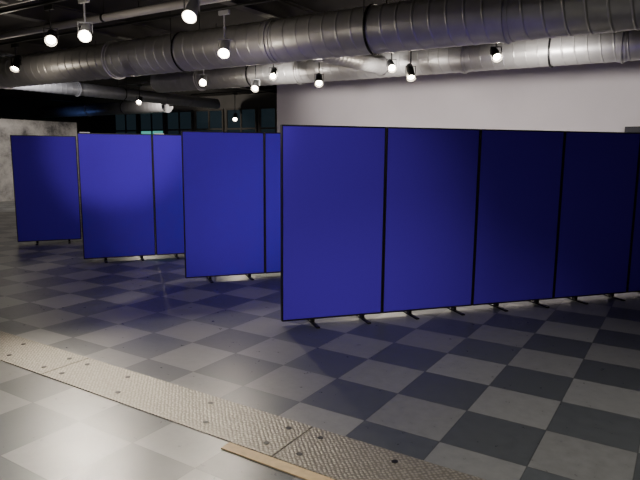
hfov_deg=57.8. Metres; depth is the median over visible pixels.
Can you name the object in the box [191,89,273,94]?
track
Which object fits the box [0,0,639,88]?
spiral duct
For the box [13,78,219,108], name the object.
spiral duct
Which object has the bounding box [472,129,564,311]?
display panel
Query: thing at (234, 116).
track spotlight
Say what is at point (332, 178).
display panel
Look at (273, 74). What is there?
track spotlight
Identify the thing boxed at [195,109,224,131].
window
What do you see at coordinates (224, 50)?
track spotlight
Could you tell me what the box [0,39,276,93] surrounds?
beam
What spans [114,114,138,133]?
window
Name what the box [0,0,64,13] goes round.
track
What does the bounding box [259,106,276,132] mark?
window
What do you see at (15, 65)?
track spotlight
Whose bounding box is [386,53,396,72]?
track spotlight
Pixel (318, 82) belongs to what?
track spotlight
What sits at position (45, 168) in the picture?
display panel
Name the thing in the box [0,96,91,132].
wall
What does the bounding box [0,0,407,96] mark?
ceiling
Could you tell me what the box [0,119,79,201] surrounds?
wall
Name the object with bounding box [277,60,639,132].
wall
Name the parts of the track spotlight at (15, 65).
stem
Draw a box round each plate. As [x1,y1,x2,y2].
[0,331,87,374]
[41,358,311,456]
[273,427,485,479]
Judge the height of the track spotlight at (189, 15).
0.478 m
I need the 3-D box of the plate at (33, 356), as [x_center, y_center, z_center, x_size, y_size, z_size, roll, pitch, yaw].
[-2.640,0.807,4.639,1.972,0.008,0.380,6,10,32]
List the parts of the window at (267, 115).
glass pane, glass pane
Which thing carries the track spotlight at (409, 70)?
hanging from the track
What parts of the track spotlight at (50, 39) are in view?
stem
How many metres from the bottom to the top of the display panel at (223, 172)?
1.745 m
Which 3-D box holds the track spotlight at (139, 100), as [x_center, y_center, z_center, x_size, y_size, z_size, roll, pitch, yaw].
[-4.924,-3.960,15.830,0.169,0.561,0.327,0,9,0]
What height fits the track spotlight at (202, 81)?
0.472 m
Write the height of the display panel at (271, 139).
1.745 m
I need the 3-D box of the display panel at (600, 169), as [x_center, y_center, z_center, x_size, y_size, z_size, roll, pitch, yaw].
[2.869,-0.237,6.032,0.957,1.745,0.360,-2,9,-18]
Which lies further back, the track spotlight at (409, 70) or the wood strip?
the track spotlight at (409, 70)
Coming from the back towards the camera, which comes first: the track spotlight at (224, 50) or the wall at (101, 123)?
the wall at (101, 123)
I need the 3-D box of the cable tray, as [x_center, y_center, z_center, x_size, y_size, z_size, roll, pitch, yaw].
[-3.413,-2.876,6.372,14.000,0.438,0.320,6,10,32]
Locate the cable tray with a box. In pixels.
[0,0,32,7]
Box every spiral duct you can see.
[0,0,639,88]
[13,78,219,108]
[38,101,172,117]
[150,30,639,92]
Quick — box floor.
[0,196,639,479]
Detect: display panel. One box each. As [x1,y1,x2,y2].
[10,135,81,244]
[77,132,155,262]
[152,133,183,258]
[181,131,264,282]
[264,132,280,272]
[280,124,385,327]
[382,127,480,319]
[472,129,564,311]
[553,131,639,303]
[627,153,639,292]
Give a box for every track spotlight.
[10,43,21,72]
[43,4,58,46]
[77,0,92,41]
[136,84,142,104]
[182,0,199,23]
[199,70,207,85]
[218,9,230,58]
[232,93,236,121]
[251,65,259,91]
[269,64,277,80]
[314,62,323,87]
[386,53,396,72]
[405,51,415,81]
[490,43,502,62]
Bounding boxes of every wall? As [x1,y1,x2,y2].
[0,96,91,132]
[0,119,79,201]
[91,93,276,186]
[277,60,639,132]
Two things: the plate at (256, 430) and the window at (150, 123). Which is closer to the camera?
the plate at (256, 430)
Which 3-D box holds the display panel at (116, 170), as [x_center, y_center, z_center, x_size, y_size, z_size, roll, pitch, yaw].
[-2.794,-0.591,8.017,0.957,1.757,0.360,-3,9,-21]
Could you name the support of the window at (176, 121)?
in the wall at (101, 123)
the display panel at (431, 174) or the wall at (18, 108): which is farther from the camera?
the wall at (18, 108)
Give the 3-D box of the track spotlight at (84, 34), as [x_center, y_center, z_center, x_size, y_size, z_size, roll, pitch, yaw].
[-2.808,-2.616,6.934,0.168,0.516,0.324,-1,9,-13]
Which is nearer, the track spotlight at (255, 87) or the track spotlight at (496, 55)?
the track spotlight at (496, 55)
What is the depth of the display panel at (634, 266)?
6.23 m
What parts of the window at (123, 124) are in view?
glass pane, glass pane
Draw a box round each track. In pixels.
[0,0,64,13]
[0,0,276,44]
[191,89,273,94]
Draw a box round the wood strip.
[221,442,334,479]
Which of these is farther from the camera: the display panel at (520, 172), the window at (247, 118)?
the window at (247, 118)
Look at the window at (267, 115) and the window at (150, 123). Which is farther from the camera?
the window at (150, 123)
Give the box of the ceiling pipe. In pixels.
[0,0,228,39]
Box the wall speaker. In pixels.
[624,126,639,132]
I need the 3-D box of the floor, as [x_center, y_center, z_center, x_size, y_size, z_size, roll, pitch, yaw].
[-2.712,0.208,8.948,32.000,0.100,22.000,6,10,32]
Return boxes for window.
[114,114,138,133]
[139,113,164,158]
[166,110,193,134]
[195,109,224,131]
[226,107,257,131]
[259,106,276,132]
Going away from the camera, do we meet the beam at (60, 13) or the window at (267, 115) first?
the beam at (60, 13)
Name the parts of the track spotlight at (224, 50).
stem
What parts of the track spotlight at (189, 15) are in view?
stem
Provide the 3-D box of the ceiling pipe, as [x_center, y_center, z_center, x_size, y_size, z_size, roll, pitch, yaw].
[-0.863,-2.896,6.471,18.800,0.386,0.122,6,10,32]
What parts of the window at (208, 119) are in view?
glass pane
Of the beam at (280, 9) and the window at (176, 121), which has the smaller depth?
the beam at (280, 9)
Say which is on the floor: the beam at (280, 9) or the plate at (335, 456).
the plate at (335, 456)
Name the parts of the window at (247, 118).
glass pane, glass pane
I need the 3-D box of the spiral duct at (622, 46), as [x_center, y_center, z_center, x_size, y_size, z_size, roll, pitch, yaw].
[1.113,-3.344,10.703,11.988,0.738,0.521,6,10,32]
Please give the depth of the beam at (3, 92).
21.29 m
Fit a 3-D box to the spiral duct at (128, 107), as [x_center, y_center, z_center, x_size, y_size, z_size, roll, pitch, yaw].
[-8.065,-4.956,21.193,7.120,0.848,0.500,6,10,32]
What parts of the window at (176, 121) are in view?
glass pane, glass pane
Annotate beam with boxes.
[0,0,175,39]
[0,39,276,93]
[0,89,126,102]
[218,0,318,18]
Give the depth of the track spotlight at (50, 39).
7.24 m
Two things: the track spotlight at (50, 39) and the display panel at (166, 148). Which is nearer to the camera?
the track spotlight at (50, 39)
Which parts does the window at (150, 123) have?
glass pane, glass pane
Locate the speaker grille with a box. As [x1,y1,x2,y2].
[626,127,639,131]
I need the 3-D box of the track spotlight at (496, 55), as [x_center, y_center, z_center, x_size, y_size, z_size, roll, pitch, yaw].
[2.648,-2.885,8.742,0.166,0.438,0.323,0,9,0]
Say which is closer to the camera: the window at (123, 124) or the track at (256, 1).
the track at (256, 1)

